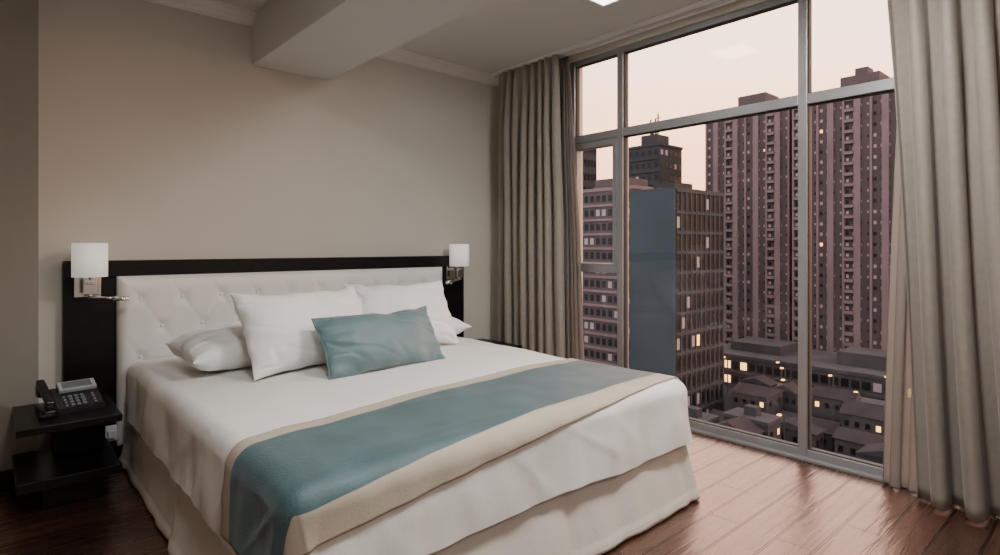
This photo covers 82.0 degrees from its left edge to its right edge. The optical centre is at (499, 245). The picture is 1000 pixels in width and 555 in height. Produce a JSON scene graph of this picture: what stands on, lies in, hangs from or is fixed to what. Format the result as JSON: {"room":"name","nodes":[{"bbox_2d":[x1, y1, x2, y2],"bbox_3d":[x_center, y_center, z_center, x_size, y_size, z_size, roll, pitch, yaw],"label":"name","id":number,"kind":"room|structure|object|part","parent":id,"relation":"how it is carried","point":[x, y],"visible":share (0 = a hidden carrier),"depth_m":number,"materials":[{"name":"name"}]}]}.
{"room":"hotel room","nodes":[
{"label":"hotel room","id":0,"kind":"room"},
{"bbox_2d":[0,0,37,470],"bbox_3d":[-3.247,-0.155,2.373,2.090,2.790,0.140,0,0,-42],"label":"wall","id":1,"kind":"structure","parent":0,"point":[18,18],"depth_m":2.96,"materials":[{"name":"beige paint"}]},
{"bbox_2d":[0,469,14,490],"bbox_3d":[-3.192,1.190,2.318,2.100,0.100,0.015,0,0,-42],"label":"baseboard","id":2,"kind":"structure","parent":1,"relation":"attached to","point":[6,476],"depth_m":2.92,"materials":[{"name":"brown wood"}]},
{"bbox_2d":[38,0,498,449],"bbox_3d":[-2.118,-0.155,3.602,5.810,2.790,0.200,0,0,-42],"label":"wall","id":3,"kind":"structure","parent":0,"point":[160,136],"depth_m":3.78,"materials":[{"name":"beige paint"}]},
{"bbox_2d":[113,446,122,457],"bbox_3d":[-1.256,1.190,4.223,3.325,0.100,0.015,0,0,-42],"label":"baseboard","id":4,"kind":"structure","parent":3,"relation":"attached to","point":[117,450],"depth_m":3.35,"materials":[{"name":"brown wood"}]},
{"bbox_2d":[145,0,256,26],"bbox_3d":[-2.058,-1.512,3.457,1.128,0.075,0.095,0,0,-42],"label":"trim","id":5,"kind":"structure","parent":3,"relation":"attached to","point":[212,8],"depth_m":3.67,"materials":[{"name":"beige paint"}]},
{"bbox_2d":[62,256,463,447],"bbox_3d":[-1.349,0.622,4.068,2.780,1.077,0.118,0,0,-42],"label":"headboard","id":6,"kind":"object","parent":3,"relation":"attached to","point":[170,299],"visible":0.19,"depth_m":3.45,"materials":[{"name":"white leather"}]},
{"bbox_3d":[-2.313,0.623,3.257,0.260,1.075,0.053,0,0,-42],"label":"panel","id":7,"kind":"part","parent":6,"relation":"part of","materials":[{"name":"brown wood"}]},
{"bbox_2d":[71,243,129,301],"bbox_3d":[-2.212,0.147,3.182,0.261,0.324,0.192,0,0,-42],"label":"wall lamp","id":8,"kind":"object","parent":6,"relation":"attached to","point":[89,261],"visible":1,"depth_m":3.11,"materials":[{"name":"silver metal"}]},
{"bbox_3d":[-2.239,0.076,3.140,0.164,0.183,0.164,0,0,-42],"label":"lamp shade","id":9,"kind":"part","parent":8,"relation":"part of","materials":[{"name":"white fabric"}]},
{"bbox_3d":[-2.266,0.200,3.170,0.040,0.020,0.110,0,0,-42],"label":"arm","id":10,"kind":"part","parent":8,"relation":"part of","materials":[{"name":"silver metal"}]},
{"bbox_3d":[-2.178,0.283,3.154,0.137,0.022,0.012,0,0,-24],"label":"reading arm","id":11,"kind":"part","parent":8,"relation":"part of","materials":[{"name":"silver metal"}]},
{"bbox_2d":[105,424,116,441],"bbox_3d":[-2.211,1.070,3.272,0.055,0.090,0.050,0,0,-42],"label":"power outlet","id":12,"kind":"object","parent":6,"relation":"attached to","point":[110,431],"visible":0.91,"depth_m":3.27,"materials":[{"name":"white plastic"}]},
{"bbox_3d":[-1.364,0.129,4.085,2.780,0.092,0.073,0,0,-42],"label":"rail","id":13,"kind":"part","parent":6,"relation":"part of","materials":[{"name":"brown wood"}]},
{"bbox_3d":[-0.428,0.623,4.929,0.260,1.075,0.053,0,0,-42],"label":"panel","id":14,"kind":"part","parent":6,"relation":"part of","materials":[{"name":"brown wood"}]},
{"bbox_2d":[446,244,468,283],"bbox_3d":[-0.387,0.147,4.802,0.261,0.324,0.192,0,0,-42],"label":"wall lamp","id":15,"kind":"object","parent":6,"relation":"attached to","point":[458,253],"visible":1,"depth_m":4.77,"materials":[{"name":"silver metal"}]},
{"bbox_3d":[-0.341,0.076,4.823,0.164,0.183,0.164,0,0,-42],"label":"lamp shade","id":16,"kind":"part","parent":15,"relation":"part of","materials":[{"name":"white fabric"}]},
{"bbox_2d":[377,48,498,86],"bbox_3d":[-0.606,-1.512,4.745,1.670,0.075,0.095,0,0,-42],"label":"trim","id":17,"kind":"structure","parent":3,"relation":"attached to","point":[396,55],"depth_m":4.83,"materials":[{"name":"beige paint"}]},
{"bbox_2d":[216,0,723,72],"bbox_3d":[0.138,-1.625,1.058,5.810,0.150,7.000,0,0,-42],"label":"ceiling","id":18,"kind":"structure","parent":0,"point":[496,35],"depth_m":4.06,"materials":[{"name":"white paint"}]},
{"bbox_2d":[252,0,491,79],"bbox_3d":[0.724,-1.383,1.578,0.542,0.335,6.600,0,0,-42],"label":"ceiling beam","id":19,"kind":"structure","parent":18,"relation":"attached to","point":[320,39],"depth_m":3.35,"materials":[{"name":"beige paint"}]},
{"bbox_2d":[588,0,619,6],"bbox_3d":[0.647,-1.539,3.461,0.310,0.022,0.310,0,0,-42],"label":"ceiling light","id":20,"kind":"object","parent":18,"relation":"attached to","point":[602,3],"depth_m":3.61,"materials":[{"name":"white plastic"}]},
{"bbox_2d":[490,0,719,76],"bbox_3d":[1.623,-1.539,3.264,0.040,0.022,5.130,0,0,-42],"label":"track","id":21,"kind":"object","parent":18,"relation":"attached to","point":[703,2],"visible":1,"depth_m":4.14,"materials":[{"name":"white plastic"}]},
{"bbox_2d":[497,54,564,357],"bbox_3d":[0.222,-0.148,4.828,0.134,2.753,0.842,0,0,-42],"label":"window curtain","id":22,"kind":"object","parent":21,"relation":"hanging from","point":[530,298],"visible":0.85,"depth_m":4.78,"materials":[{"name":"beige fabric"}]},
{"bbox_2d":[887,0,999,522],"bbox_3d":[2.469,-0.149,2.280,0.185,2.754,1.656,0,0,-42],"label":"window curtain","id":23,"kind":"object","parent":21,"relation":"hanging from","point":[946,53],"visible":1,"depth_m":2.67,"materials":[{"name":"grey fabric"}]},
{"bbox_2d":[559,0,737,58],"bbox_3d":[1.694,-1.539,3.327,0.026,0.022,5.130,0,0,-42],"label":"track","id":24,"kind":"object","parent":18,"relation":"attached to","point":[724,2],"visible":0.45,"depth_m":4.04,"materials":[{"name":"white plastic"}]},
{"bbox_2d":[561,56,584,360],"bbox_3d":[0.589,-0.148,4.573,0.063,2.753,0.281,0,0,-42],"label":"sheer curtain","id":25,"kind":"object","parent":24,"relation":"hanging from","point":[574,337],"visible":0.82,"depth_m":4.58,"materials":[{"name":"beige fabric"}]},
{"bbox_2d":[883,125,916,491],"bbox_3d":[2.259,-0.148,2.684,0.062,2.753,0.818,0,0,-42],"label":"sheer curtain","id":26,"kind":"object","parent":24,"relation":"hanging from","point":[899,457],"visible":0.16,"depth_m":2.92,"materials":[{"name":"beige fabric"}]},
{"bbox_2d":[0,432,999,554],"bbox_3d":[0.138,1.300,1.058,5.810,0.120,7.000,0,0,-42],"label":"floor","id":27,"kind":"structure","parent":0,"point":[752,501],"depth_m":2.60,"materials":[{"name":"brown wood"}]},
{"bbox_2d":[12,394,121,508],"bbox_3d":[-2.166,1.030,2.871,0.400,0.420,0.510,0,0,-42],"label":"nightstand","id":28,"kind":"object","parent":27,"relation":"on","point":[77,462],"visible":0.88,"depth_m":2.79,"materials":[{"name":"brown wood"}]},
{"bbox_2d":[35,378,104,418],"bbox_3d":[-2.161,0.744,2.873,0.227,0.152,0.266,0,0,40],"label":"desk telephone","id":29,"kind":"object","parent":28,"relation":"on","point":[76,396],"visible":1,"depth_m":2.85,"materials":[{"name":"black plastic"}]},
{"bbox_3d":[-2.199,0.807,2.764,0.145,0.018,0.052,0,0,40],"label":"coiled cord","id":30,"kind":"part","parent":29,"relation":"part of","materials":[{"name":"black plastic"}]},
{"bbox_2d":[119,337,699,554],"bbox_3d":[-0.566,0.930,3.040,2.124,0.604,2.420,0,0,-42],"label":"king bed","id":31,"kind":"object","parent":27,"relation":"on","point":[485,448],"visible":0.94,"depth_m":2.20,"materials":[{"name":"white fabric"}]},
{"bbox_2d":[164,324,251,370],"bbox_3d":[-1.408,0.550,3.185,0.684,0.235,0.497,0,0,-44],"label":"bed pillow","id":32,"kind":"object","parent":31,"relation":"on","point":[218,347],"visible":0.52,"depth_m":2.95,"materials":[{"name":"white fabric"}]},
{"bbox_2d":[229,286,362,380],"bbox_3d":[-1.031,0.442,3.122,0.330,0.405,0.760,0,0,39],"label":"bed pillow","id":33,"kind":"object","parent":31,"relation":"on","point":[280,334],"visible":0.73,"depth_m":2.91,"materials":[{"name":"white fabric"}]},
{"bbox_2d":[311,305,445,379],"bbox_3d":[-0.629,0.503,3.090,0.238,0.301,0.740,0,0,44],"label":"lumbar cushion","id":34,"kind":"object","parent":31,"relation":"on","point":[353,345],"visible":1,"depth_m":2.97,"materials":[{"name":"teal fabric"}]},
{"bbox_2d":[344,280,458,342],"bbox_3d":[-0.621,0.438,3.683,0.690,0.408,0.321,0,0,-35],"label":"bed pillow","id":35,"kind":"object","parent":31,"relation":"on","point":[382,299],"visible":0.59,"depth_m":3.66,"materials":[{"name":"white fabric"}]},
{"bbox_2d":[451,317,471,334],"bbox_3d":[-0.621,0.555,4.016,0.680,0.222,0.510,0,0,-39],"label":"bed pillow","id":36,"kind":"object","parent":31,"relation":"on","point":[459,326],"visible":0.14,"depth_m":4.00,"materials":[{"name":"white fabric"}]},
{"bbox_2d":[475,338,521,348],"bbox_3d":[-0.134,1.030,4.793,0.400,0.420,0.510,0,0,-42],"label":"nightstand","id":37,"kind":"object","parent":27,"relation":"on","point":[481,339],"visible":0.05,"depth_m":4.84,"materials":[{"name":"brown wood"}]},
{"bbox_2d":[559,0,768,302],"bbox_3d":[2.244,-0.155,2.926,0.180,2.790,6.600,0,0,-42],"label":"wall","id":38,"kind":"structure","parent":0,"point":[740,4],"depth_m":4.15,"materials":[{"name":"beige paint"}]},
{"bbox_2d":[575,49,616,68],"bbox_3d":[0.773,-1.475,4.532,0.074,0.040,0.425,0,0,-42],"label":"rail","id":39,"kind":"object","parent":38,"relation":"attached to","point":[612,52],"visible":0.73,"depth_m":4.50,"materials":[{"name":"metal"}]},
{"bbox_2d":[623,0,797,53],"bbox_3d":[1.362,-1.475,3.868,0.074,0.040,1.250,0,0,-42],"label":"rail","id":40,"kind":"object","parent":38,"relation":"attached to","point":[771,3],"visible":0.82,"depth_m":3.80,"materials":[{"name":"metal"}]},
{"bbox_2d":[570,0,907,488],"bbox_3d":[2.022,-0.128,3.090,0.125,2.735,4.340,0,0,-42],"label":"window","id":41,"kind":"structure","parent":38,"relation":"in","point":[604,143],"depth_m":3.47,"materials":[{"name":"metal"}]},
{"bbox_3d":[0.615,-0.128,4.709,0.080,2.735,0.050,0,0,-42],"label":"mullion","id":42,"kind":"part","parent":41,"relation":"part of","materials":[{"name":"grey metal"}]},
{"bbox_2d":[576,68,579,135],"bbox_3d":[0.615,-0.147,4.709,0.040,2.675,0.062,0,0,-42],"label":"gasket","id":43,"kind":"object","parent":41,"relation":"attached to","point":[577,69],"visible":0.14,"depth_m":4.68,"materials":[{"name":"black rubber"}]},
{"bbox_3d":[0.632,-0.320,4.668,0.070,0.920,0.035,0,0,-42],"label":"sash stile","id":44,"kind":"part","parent":41,"relation":"part of","materials":[{"name":"grey metal"}]},
{"bbox_3d":[0.773,-0.855,4.532,0.074,0.060,0.425,0,0,-42],"label":"transom rail","id":45,"kind":"part","parent":41,"relation":"part of","materials":[{"name":"grey metal"}]},
{"bbox_3d":[0.761,-0.795,4.521,0.072,0.050,0.425,0,0,-42],"label":"sash","id":46,"kind":"part","parent":41,"relation":"part of","materials":[{"name":"metal"}]},
{"bbox_3d":[0.761,0.170,4.521,0.072,0.070,0.425,0,0,-42],"label":"sash bottom","id":47,"kind":"part","parent":41,"relation":"part of","materials":[{"name":"grey metal"}]},
{"bbox_3d":[0.891,-0.320,4.376,0.070,0.920,0.035,0,0,-42],"label":"sash stile","id":48,"kind":"part","parent":41,"relation":"part of","materials":[{"name":"grey metal"}]},
{"bbox_3d":[0.930,-0.128,4.354,0.080,2.735,0.050,0,0,-42],"label":"mullion","id":49,"kind":"part","parent":41,"relation":"part of","materials":[{"name":"grey metal"}]},
{"bbox_2d":[624,52,627,367],"bbox_3d":[0.930,-0.147,4.354,0.040,2.675,0.062,0,0,-42],"label":"gasket","id":50,"kind":"object","parent":41,"relation":"attached to","point":[625,54],"visible":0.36,"depth_m":4.33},
{"bbox_3d":[1.362,-0.855,3.868,0.074,0.060,1.250,0,0,-42],"label":"transom rail","id":51,"kind":"part","parent":41,"relation":"part of","materials":[{"name":"grey metal"}]},
{"bbox_2d":[624,95,797,137],"bbox_3d":[1.362,-0.855,3.868,0.040,0.072,1.250,0,0,-42],"label":"rail","id":52,"kind":"object","parent":41,"relation":"attached to","point":[791,108],"depth_m":3.78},
{"bbox_2d":[688,417,797,446],"bbox_3d":[1.362,1.213,3.868,0.040,0.067,1.250,0,0,-42],"label":"rail","id":53,"kind":"object","parent":41,"relation":"attached to","point":[693,419],"depth_m":3.63,"materials":[{"name":"grey metal"}]},
{"bbox_3d":[1.362,1.212,3.868,0.074,0.055,1.250,0,0,-42],"label":"bottom rail","id":54,"kind":"part","parent":41,"relation":"part of","materials":[{"name":"grey metal"}]},
{"bbox_3d":[1.793,-0.128,3.381,0.080,2.735,0.050,0,0,-42],"label":"mullion","id":55,"kind":"part","parent":41,"relation":"part of","materials":[{"name":"grey metal"}]},
{"bbox_2d":[808,0,811,449],"bbox_3d":[1.793,-0.147,3.381,0.040,2.675,0.062,0,0,-42],"label":"gasket","id":56,"kind":"object","parent":41,"relation":"attached to","point":[809,1],"visible":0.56,"depth_m":3.35,"materials":[{"name":"black rubber"}]},
{"bbox_3d":[2.224,1.212,2.895,0.074,0.055,1.250,0,0,-42],"label":"bottom rail","id":57,"kind":"part","parent":41,"relation":"part of","materials":[{"name":"grey metal"}]},
{"bbox_2d":[809,447,882,467],"bbox_3d":[2.224,1.213,2.895,0.040,0.067,1.250,0,0,-42],"label":"rail","id":58,"kind":"object","parent":41,"relation":"attached to","point":[812,448],"depth_m":3.21,"materials":[{"name":"grey metal"}]},
{"bbox_3d":[2.224,-0.855,2.895,0.074,0.060,1.250,0,0,-42],"label":"transom rail","id":59,"kind":"part","parent":41,"relation":"part of","materials":[{"name":"grey metal"}]},
{"bbox_2d":[809,77,894,105],"bbox_3d":[2.224,-0.855,2.895,0.040,0.072,1.250,0,0,-42],"label":"rail","id":60,"kind":"object","parent":41,"relation":"attached to","point":[889,91],"depth_m":3.18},
{"label":"outside","id":61,"kind":"structure","parent":0,"visible":0},
{"bbox_2d":[724,385,732,411],"bbox_3d":[104.353,22.490,192.799,388.000,0.500,450.000,0,0,-42],"label":"ground","id":62,"kind":"structure","parent":61,"point":[727,397],"depth_m":83.86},
{"bbox_2d":[583,149,596,189],"bbox_3d":[15.533,0.990,112.020,4.500,42.500,5.400,0,0,-42],"label":"tower","id":63,"kind":"structure","parent":62,"relation":"on","point":[589,156],"depth_m":110.05,"materials":[{"name":"concrete"}]},
{"bbox_2d":[583,177,653,365],"bbox_3d":[19.932,5.740,95.003,16.500,33.000,16.700,0,0,-42],"label":"residential block","id":64,"kind":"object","parent":62,"relation":"on","point":[599,289],"visible":0.16,"depth_m":88.27,"materials":[{"name":"brown concrete"}]},
{"bbox_2d":[629,113,682,186],"bbox_3d":[35.027,-3.695,129.977,9.500,51.870,8.400,0,0,-42],"label":"tower","id":65,"kind":"structure","parent":62,"relation":"on","point":[655,161],"depth_m":127.03,"materials":[{"name":"grey concrete"}]},
{"bbox_2d":[630,182,723,412],"bbox_3d":[22.578,7.240,72.955,11.600,30.000,6.400,0,0,-42],"label":"office block","id":66,"kind":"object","parent":62,"relation":"on","point":[700,213],"visible":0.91,"depth_m":70.52,"materials":[{"name":"concrete"}]},
{"bbox_2d":[629,188,676,376],"bbox_3d":[18.286,7.790,69.016,0.550,28.900,6.200,0,0,-42],"label":"wall","id":67,"kind":"structure","parent":66,"relation":"attached to","point":[652,213],"depth_m":68.58,"materials":[{"name":"blue glass"}]},
{"bbox_2d":[724,356,727,393],"bbox_3d":[33.756,19.361,86.078,1.440,5.758,0.320,0,0,-42],"label":"street lamp","id":68,"kind":"object","parent":62,"relation":"on","point":[724,356],"visible":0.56,"depth_m":86.42,"materials":[{"name":"black metal"}]},
{"bbox_2d":[705,92,791,343],"bbox_3d":[54.386,-3.720,117.607,18.950,52.080,16.600,0,0,-42],"label":"apartment tower","id":69,"kind":"structure","parent":62,"relation":"on","point":[748,160],"depth_m":110.23,"materials":[{"name":"brown concrete"}]},
{"bbox_2d":[776,362,781,382],"bbox_3d":[39.897,19.361,82.168,1.440,5.758,0.320,0,0,-42],"label":"street lamp","id":70,"kind":"object","parent":62,"relation":"on","point":[776,362],"visible":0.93,"depth_m":82.50,"materials":[{"name":"grey metal"}]},
{"bbox_2d":[777,414,784,439],"bbox_3d":[27.744,19.361,56.686,1.440,5.758,0.320,0,0,-42],"label":"street lamp","id":71,"kind":"object","parent":62,"relation":"on","point":[783,415],"visible":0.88,"depth_m":57.02,"materials":[{"name":"black metal"}]},
{"bbox_2d":[688,404,883,463],"bbox_3d":[18.505,18.983,50.459,22.170,6.514,41.075,0,0,-42],"label":"houses","id":72,"kind":"structure","parent":62,"relation":"on","point":[750,418],"depth_m":54.88,"materials":[{"name":"concrete"}]},
{"bbox_2d":[709,375,884,457],"bbox_3d":[36.152,19.059,59.687,14.392,6.362,27.733,0,0,-42],"label":"houses","id":73,"kind":"structure","parent":62,"relation":"on","point":[843,424],"depth_m":61.64,"materials":[{"name":"concrete"}]},
{"bbox_2d":[724,336,886,400],"bbox_3d":[48.808,18.740,88.066,14.500,7.000,31.400,0,0,-42],"label":"block","id":74,"kind":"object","parent":62,"relation":"on","point":[862,370],"visible":0.36,"depth_m":84.85,"materials":[{"name":"concrete"}]},
{"bbox_2d":[777,383,884,405],"bbox_3d":[42.720,20.390,68.631,5.400,3.700,22.400,0,0,-42],"label":"block","id":75,"kind":"object","parent":62,"relation":"on","point":[864,399],"visible":0.02,"depth_m":69.00,"materials":[{"name":"concrete"}]},
{"bbox_2d":[792,66,896,351],"bbox_3d":[69.672,-4.320,99.619,19.950,53.280,29.000,0,0,-42],"label":"apartment tower","id":76,"kind":"structure","parent":62,"relation":"on","point":[854,140],"depth_m":97.47,"materials":[{"name":"concrete"}]}
]}

